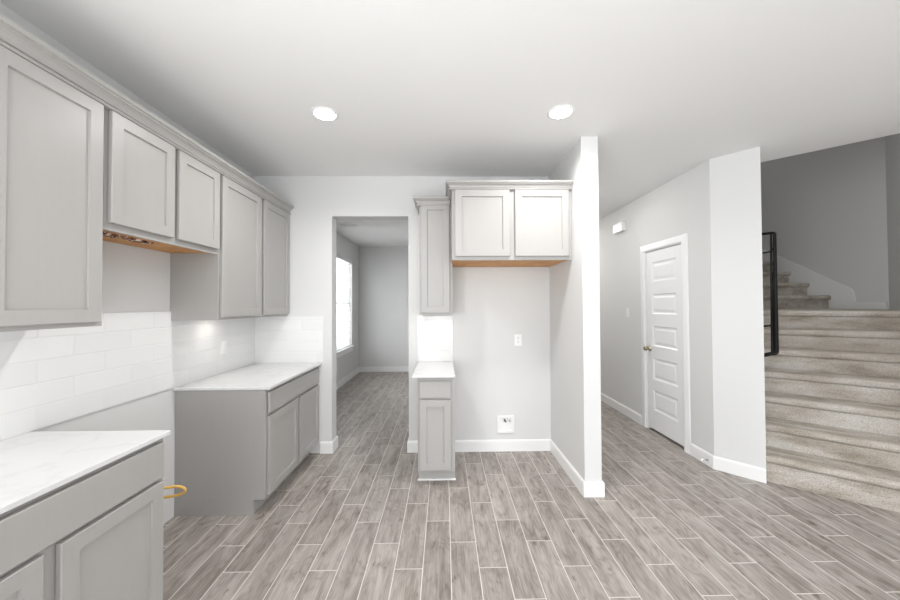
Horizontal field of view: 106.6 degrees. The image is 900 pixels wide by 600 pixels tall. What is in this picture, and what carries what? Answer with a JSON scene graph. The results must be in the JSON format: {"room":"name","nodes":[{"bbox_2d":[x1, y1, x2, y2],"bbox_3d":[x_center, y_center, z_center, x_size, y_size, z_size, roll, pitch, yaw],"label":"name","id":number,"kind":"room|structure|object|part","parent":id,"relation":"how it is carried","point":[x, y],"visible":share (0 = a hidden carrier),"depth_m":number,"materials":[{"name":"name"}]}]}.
{"room":"kitchen","nodes":[
{"label":"kitchen","id":0,"kind":"room"},
{"bbox_2d":[0,2,358,523],"bbox_3d":[-1.986,0.121,2.115,0.150,2.743,13.100,0,-1,-1],"label":"wall","id":1,"kind":"structure","parent":0,"point":[134,279],"depth_m":2.10,"materials":[{"name":"white paint"}]},
{"bbox_2d":[0,45,103,331],"bbox_3d":[-1.721,-0.394,1.100,0.348,1.010,0.845,0,-1,-1],"label":"upper cabinet","id":2,"kind":"object","parent":1,"relation":"attached to","point":[52,132],"visible":0.98,"depth_m":1.30,"materials":[{"name":"grey paint"}]},
{"bbox_2d":[0,311,254,440],"bbox_3d":[-1.902,0.336,1.938,0.009,0.528,2.749,0,-1,-1],"label":"backsplash","id":3,"kind":"structure","parent":1,"relation":"attached to","point":[48,377],"depth_m":1.85,"materials":[{"name":"tile"}]},
{"bbox_2d":[221,341,226,354],"bbox_3d":[-1.907,0.404,2.832,0.010,0.116,0.072,0,-1,-1],"label":"light switch","id":4,"kind":"object","parent":3,"relation":"attached to","point":[223,343],"visible":1,"depth_m":2.83,"materials":[{"name":"white plastic"}]},
{"bbox_2d":[0,13,293,214],"bbox_3d":[-1.719,-0.912,1.980,0.384,0.084,2.709,0,-1,-1],"label":"crown molding","id":5,"kind":"structure","parent":1,"relation":"attached to","point":[13,37],"depth_m":1.53,"materials":[{"name":"grey paint"}]},
{"bbox_2d":[103,108,219,254],"bbox_3d":[-1.736,-0.599,1.915,0.348,0.575,0.776,0,-1,-1],"label":"upper cabinet","id":6,"kind":"object","parent":1,"relation":"attached to","point":[157,196],"visible":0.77,"depth_m":1.80,"materials":[{"name":"grey paint"}]},
{"bbox_3d":[-1.568,-0.613,1.727,0.019,0.520,0.363,0,-1,-1],"label":"door","id":7,"kind":"part","parent":6,"relation":"part of","materials":[{"name":"grey paint"}]},
{"bbox_3d":[-1.575,-0.607,2.116,0.019,0.520,0.351,0,-1,-1],"label":"door","id":8,"kind":"part","parent":6,"relation":"part of","materials":[{"name":"grey paint"}]},
{"bbox_2d":[164,485,186,498],"bbox_3d":[-1.698,1.076,1.834,0.437,0.072,0.031,0,-1,-20],"label":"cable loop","id":9,"kind":"object","parent":1,"relation":"attached to","point":[171,486],"visible":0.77,"depth_m":1.89,"materials":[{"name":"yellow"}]},
{"bbox_2d":[170,175,289,319],"bbox_3d":[-1.750,-0.364,2.813,0.348,1.018,1.023,0,-1,-1],"label":"upper cabinet","id":10,"kind":"object","parent":1,"relation":"attached to","point":[249,275],"visible":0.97,"depth_m":2.51,"materials":[{"name":"grey paint"}]},
{"bbox_3d":[-1.581,-0.368,2.564,0.019,0.984,0.492,0,-1,-1],"label":"door","id":11,"kind":"part","parent":10,"relation":"part of","materials":[{"name":"grey paint"}]},
{"bbox_3d":[-1.590,-0.360,3.088,0.019,0.984,0.460,0,-1,-1],"label":"door","id":12,"kind":"part","parent":10,"relation":"part of","materials":[{"name":"grey paint"}]},
{"bbox_2d":[336,259,354,358],"bbox_3d":[-2.017,0.108,6.016,0.160,1.810,1.700,0,-1,-1],"label":"window","id":13,"kind":"structure","parent":1,"relation":"in","point":[341,352],"depth_m":6.43,"materials":[{"name":"white paint"}]},
{"bbox_3d":[-2.075,0.063,6.016,0.004,1.640,1.520,0,-1,-1],"label":"pane","id":14,"kind":"part","parent":13,"relation":"part of","materials":[{"name":"clear glass"}]},
{"bbox_3d":[-2.072,0.063,6.016,0.050,1.720,1.600,0,-1,-1],"label":"frame","id":15,"kind":"part","parent":13,"relation":"part of","materials":[{"name":"white paint"}]},
{"bbox_2d":[336,254,351,350],"bbox_3d":[-2.009,0.052,6.017,0.055,1.694,1.580,0,-1,-1],"label":"window blind","id":16,"kind":"object","parent":13,"relation":"attached to","point":[338,257],"visible":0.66,"depth_m":6.30,"materials":[{"name":"white plastic"}]},
{"bbox_3d":[-2.013,-0.769,6.029,0.055,0.053,1.580,0,-1,-1],"label":"head rail","id":17,"kind":"part","parent":16,"relation":"part of","materials":[{"name":"white paint"}]},
{"bbox_3d":[-1.987,0.958,6.003,0.110,0.110,1.700,0,-1,-1],"label":"sill","id":18,"kind":"part","parent":13,"relation":"part of","materials":[{"name":"white paint"}]},
{"bbox_2d":[336,366,408,389],"bbox_3d":[-0.494,1.481,5.425,2.932,0.112,3.890,0,-1,-1],"label":"baseboard","id":19,"kind":"structure","parent":1,"relation":"attached to","point":[352,374],"depth_m":7.33,"materials":[{"name":"white paint"}]},
{"bbox_2d":[320,436,337,453],"bbox_3d":[-1.301,1.453,3.377,0.300,0.112,0.170,0,-1,-1],"label":"baseboard","id":20,"kind":"structure","parent":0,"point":[325,447],"depth_m":3.29,"materials":[{"name":"white paint"}]},
{"bbox_2d":[359,247,408,366],"bbox_3d":[-0.534,0.196,7.460,2.932,2.743,0.140,0,-1,-1],"label":"wall","id":21,"kind":"structure","parent":0,"point":[383,271],"depth_m":7.37,"materials":[{"name":"white paint"}]},
{"bbox_2d":[255,176,550,452],"bbox_3d":[-0.466,0.134,3.411,2.932,2.743,0.140,0,-1,-1],"label":"wall","id":22,"kind":"structure","parent":0,"point":[494,376],"depth_m":3.35,"materials":[{"name":"white paint"}]},
{"bbox_2d":[255,316,322,362],"bbox_3d":[-1.587,0.392,3.313,0.666,0.454,0.009,0,-1,-1],"label":"backsplash","id":23,"kind":"structure","parent":22,"relation":"attached to","point":[277,339],"depth_m":3.31,"materials":[{"name":"tile"}]},
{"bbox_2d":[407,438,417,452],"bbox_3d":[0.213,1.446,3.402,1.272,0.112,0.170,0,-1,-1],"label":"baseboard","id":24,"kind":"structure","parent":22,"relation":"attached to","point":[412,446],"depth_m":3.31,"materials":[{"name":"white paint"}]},
{"bbox_2d":[413,196,452,314],"bbox_3d":[-0.158,-0.399,3.176,0.354,1.070,0.352,0,-1,-1],"label":"upper cabinet","id":25,"kind":"object","parent":22,"relation":"attached to","point":[435,264],"visible":0.95,"depth_m":3.04,"materials":[{"name":"grey paint"}]},
{"bbox_3d":[-0.168,-0.892,3.184,0.338,0.084,0.352,0,-1,-1],"label":"crown","id":26,"kind":"part","parent":25,"relation":"part of","materials":[{"name":"grey paint"}]},
{"bbox_3d":[-0.133,-0.379,3.041,0.258,0.990,0.019,0,-1,-1],"label":"door","id":27,"kind":"part","parent":25,"relation":"part of","materials":[{"name":"grey paint"}]},
{"bbox_2d":[417,316,452,361],"bbox_3d":[-0.147,0.385,3.338,0.352,0.454,0.009,0,-1,-1],"label":"backsplash","id":28,"kind":"structure","parent":22,"relation":"attached to","point":[443,325],"depth_m":3.33,"materials":[{"name":"tile"}]},
{"bbox_2d":[497,416,513,432],"bbox_3d":[0.552,1.235,3.328,0.170,0.170,0.026,0,-1,-1],"label":"water supply box","id":29,"kind":"object","parent":22,"relation":"attached to","point":[505,424],"visible":1,"depth_m":3.34,"materials":[{"name":"white plastic"}]},
{"bbox_3d":[0.552,1.236,3.340,0.124,0.124,0.003,0,-1,-1],"label":"panel","id":30,"kind":"part","parent":29,"relation":"part of","materials":[{"name":"white plastic"}]},
{"bbox_2d":[445,180,572,266],"bbox_3d":[0.480,-0.648,3.043,1.040,0.646,0.648,0,-1,-1],"label":"upper cabinet","id":31,"kind":"object","parent":22,"relation":"attached to","point":[495,223],"visible":0.85,"depth_m":2.76,"materials":[{"name":"grey paint"}]},
{"bbox_3d":[0.266,-0.632,2.754,0.450,0.547,0.019,0,-1,-1],"label":"door","id":32,"kind":"part","parent":31,"relation":"part of","materials":[{"name":"grey paint"}]},
{"bbox_3d":[0.478,-0.936,3.047,1.040,0.069,0.648,0,-1,-1],"label":"crown","id":33,"kind":"part","parent":31,"relation":"part of","materials":[{"name":"grey paint"}]},
{"bbox_3d":[0.757,-0.634,2.762,0.444,0.547,0.019,0,-1,-1],"label":"door","id":34,"kind":"part","parent":31,"relation":"part of","materials":[{"name":"grey paint"}]},
{"bbox_2d":[514,334,521,345],"bbox_3d":[0.680,0.399,3.352,0.072,0.116,0.009,0,-1,-1],"label":"wall outlet","id":35,"kind":"object","parent":22,"relation":"attached to","point":[517,337],"visible":1,"depth_m":3.35,"materials":[{"name":"white plastic"}]},
{"bbox_2d":[0,0,899,246],"bbox_3d":[1.807,-1.407,2.203,7.900,0.280,13.100,0,-1,-1],"label":"ceiling","id":36,"kind":"structure","parent":0,"point":[665,88],"depth_m":1.91,"materials":[{"name":"white paint"}]},
{"bbox_2d":[311,106,338,121],"bbox_3d":[-0.844,-1.250,2.263,0.176,0.006,0.176,0,-1,-1],"label":"recessed light","id":37,"kind":"object","parent":36,"relation":"in","point":[322,113],"visible":1,"depth_m":2.25,"materials":[{"name":"white paint"}]},
{"bbox_2d":[338,224,357,226],"bbox_3d":[-1.637,-1.198,5.392,0.280,0.008,0.160,0,-1,-1],"label":"ceiling vent","id":38,"kind":"object","parent":36,"relation":"in","point":[340,225],"visible":1,"depth_m":5.39,"materials":[{"name":"white metal"}]},
{"bbox_2d":[547,104,574,119],"bbox_3d":[0.744,-1.258,2.255,0.176,0.006,0.176,0,-1,-1],"label":"recessed light","id":39,"kind":"object","parent":36,"relation":"in","point":[559,112],"visible":1,"depth_m":2.25,"materials":[{"name":"white paint"}]},
{"bbox_2d":[163,372,899,599],"bbox_3d":[1.821,1.526,2.158,7.900,0.100,13.100,0,-1,-1],"label":"floor","id":40,"kind":"structure","parent":0,"point":[357,521],"depth_m":2.14,"materials":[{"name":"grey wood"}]},
{"bbox_2d":[0,438,163,599],"bbox_3d":[-1.574,1.041,1.040,0.626,0.868,0.925,0,-1,-1],"label":"base cabinet","id":41,"kind":"object","parent":40,"relation":"on","point":[97,535],"visible":0.85,"depth_m":1.20,"materials":[{"name":"grey paint"}]},
{"bbox_3d":[-1.266,1.067,0.822,0.019,0.555,0.438,0,-1,-1],"label":"door","id":42,"kind":"part","parent":41,"relation":"part of","materials":[{"name":"grey paint"}]},
{"bbox_2d":[0,430,170,514],"bbox_3d":[-1.574,0.595,1.042,0.630,0.020,0.955,0,-1,-1],"label":"countertop","id":43,"kind":"structure","parent":41,"relation":"on","point":[33,465],"depth_m":1.26,"materials":[{"name":"white stone"}]},
{"bbox_3d":[-1.274,1.074,1.287,0.019,0.555,0.400,0,-1,-1],"label":"door","id":44,"kind":"part","parent":41,"relation":"part of","materials":[{"name":"grey paint"}]},
{"bbox_2d":[174,367,318,515],"bbox_3d":[-1.595,1.068,2.818,0.644,0.868,0.972,0,-1,-1],"label":"base cabinet","id":45,"kind":"object","parent":40,"relation":"on","point":[234,449],"visible":0.93,"depth_m":2.34,"materials":[{"name":"grey paint"}]},
{"bbox_2d":[173,363,321,390],"bbox_3d":[-1.589,0.622,2.816,0.660,0.020,0.994,0,-1,-1],"label":"countertop","id":46,"kind":"structure","parent":45,"relation":"on","point":[255,376],"depth_m":2.63,"materials":[{"name":"white stone"}]},
{"bbox_3d":[-1.279,1.097,2.591,0.019,0.550,0.462,0,-1,-1],"label":"door","id":47,"kind":"part","parent":45,"relation":"part of","materials":[{"name":"grey paint"}]},
{"bbox_3d":[-1.285,0.730,2.829,0.019,0.148,0.927,0,-1,-1],"label":"drawer","id":48,"kind":"part","parent":45,"relation":"part of","materials":[{"name":"grey paint"}]},
{"bbox_3d":[-1.287,1.104,3.077,0.019,0.550,0.420,0,-1,-1],"label":"door","id":49,"kind":"part","parent":45,"relation":"part of","materials":[{"name":"grey paint"}]},
{"bbox_2d":[418,378,455,480],"bbox_3d":[-0.115,1.064,3.014,0.318,0.868,0.632,0,-1,-1],"label":"base cabinet","id":50,"kind":"object","parent":40,"relation":"on","point":[436,396],"visible":0.91,"depth_m":2.71,"materials":[{"name":"grey paint"}]},
{"bbox_2d":[412,362,454,377],"bbox_3d":[-0.137,0.618,3.013,0.346,0.020,0.651,0,-1,-1],"label":"countertop","id":51,"kind":"structure","parent":50,"relation":"on","point":[423,369],"depth_m":2.88,"materials":[{"name":"white stone"}]},
{"bbox_3d":[-0.120,0.723,2.713,0.254,0.135,0.019,0,-1,-1],"label":"drawer","id":52,"kind":"part","parent":50,"relation":"part of","materials":[{"name":"grey paint"}]},
{"bbox_3d":[-0.118,1.088,2.707,0.254,0.561,0.019,0,-1,-1],"label":"door","id":53,"kind":"part","parent":50,"relation":"part of","materials":[{"name":"grey paint"}]},
{"bbox_2d":[762,262,899,512],"bbox_3d":[4.283,-0.135,4.623,2.244,3.273,5.567,-1,-1,16],"label":"staircase","id":54,"kind":"structure","parent":40,"relation":"on","point":[832,386],"depth_m":2.93,"materials":[{"name":"carpet"}]},
{"bbox_2d":[549,137,601,480],"bbox_3d":[1.029,0.159,5.539,0.130,2.743,5.955,0,-1,-1],"label":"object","id":55,"kind":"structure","parent":0,"point":[575,370],"depth_m":2.63,"materials":[{"name":"white paint"}]},
{"bbox_2d":[455,439,604,496],"bbox_3d":[0.557,1.477,5.503,1.118,0.112,5.970,0,-1,-1],"label":"baseboard","id":56,"kind":"structure","parent":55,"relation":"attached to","point":[586,488],"depth_m":3.32,"materials":[{"name":"white paint"}]},
{"bbox_2d":[599,160,713,454],"bbox_3d":[2.341,0.156,5.758,0.130,2.743,5.560,0,-1,-1],"label":"wall","id":57,"kind":"structure","parent":0,"point":[681,205],"depth_m":3.80,"materials":[{"name":"white paint"}]},
{"bbox_2d":[613,221,625,233],"bbox_3d":[2.264,-0.964,4.494,0.055,0.124,0.230,0,-1,-1],"label":"door chime","id":58,"kind":"object","parent":57,"relation":"attached to","point":[619,227],"visible":1,"depth_m":4.43,"materials":[{"name":"white plastic"}]},
{"bbox_2d":[601,393,641,424],"bbox_3d":[2.266,1.480,6.245,0.015,0.112,4.445,0,-1,-1],"label":"baseboard","id":59,"kind":"structure","parent":57,"relation":"attached to","point":[626,411],"depth_m":4.45,"materials":[{"name":"white paint"}]},
{"bbox_2d":[626,308,629,316],"bbox_3d":[2.295,0.161,4.327,0.010,0.116,0.072,0,-1,-1],"label":"light switch","id":60,"kind":"object","parent":57,"relation":"attached to","point":[627,309],"visible":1,"depth_m":4.31,"materials":[{"name":"white plastic"}]},
{"bbox_2d":[640,233,690,454],"bbox_3d":[2.348,0.424,3.644,0.189,2.142,0.784,0,-1,-1],"label":"door","id":61,"kind":"structure","parent":57,"relation":"in","point":[665,348],"depth_m":3.61,"materials":[{"name":"white paint"}]},
{"bbox_3d":[2.286,0.560,3.893,0.071,0.064,0.064,0,-1,-1],"label":"knob","id":62,"kind":"part","parent":61,"relation":"part of","materials":[{"name":"gold metal"}]},
{"bbox_3d":[2.342,0.454,3.643,0.035,2.027,0.616,0,-1,-1],"label":"panel","id":63,"kind":"part","parent":61,"relation":"part of","materials":[{"name":"white paint"}]},
{"bbox_2d":[691,443,766,482],"bbox_3d":[2.386,1.429,2.944,0.124,0.112,0.570,0,-1,-25],"label":"baseboard","id":64,"kind":"structure","parent":57,"relation":"attached to","point":[751,472],"depth_m":2.87,"materials":[{"name":"white paint"}]},
{"bbox_2d":[709,147,765,468],"bbox_3d":[3.573,0.147,5.558,1.166,2.743,5.969,0,-1,14],"label":"wall","id":65,"kind":"structure","parent":0,"point":[735,178],"depth_m":2.85,"materials":[{"name":"white paint"}]},
{"bbox_2d":[762,232,778,356],"bbox_3d":[3.200,-0.164,3.356,0.175,1.290,1.663,-1,-1,42],"label":"handrail","id":66,"kind":"object","parent":65,"relation":"attached to","point":[774,324],"visible":0.92,"depth_m":3.17,"materials":[{"name":"black metal"}]},
{"bbox_3d":[3.209,-0.173,3.350,0.020,1.232,1.611,-1,-1,44],"label":"rail","id":67,"kind":"part","parent":66,"relation":"part of","materials":[{"name":"black metal"}]},
{"bbox_2d":[760,136,888,309],"bbox_3d":[5.308,-1.178,6.334,0.140,5.400,4.550,0,-1,-1],"label":"wall","id":68,"kind":"structure","parent":0,"point":[826,209],"depth_m":4.59,"materials":[{"name":"white paint"}]},
{"bbox_2d":[762,249,886,308],"bbox_3d":[5.244,-0.900,5.639,0.014,2.075,3.130,0,-1,-1],"label":"skirt board","id":69,"kind":"object","parent":68,"relation":"attached to","point":[842,297],"visible":0.61,"depth_m":4.72,"materials":[{"name":"white paint"}]},
{"bbox_2d":[885,133,899,309],"bbox_3d":[4.484,-1.225,2.989,0.115,5.400,2.840,-1,-1,39],"label":"wall","id":70,"kind":"structure","parent":0,"point":[892,142],"depth_m":3.90,"materials":[{"name":"white paint"}]}
]}

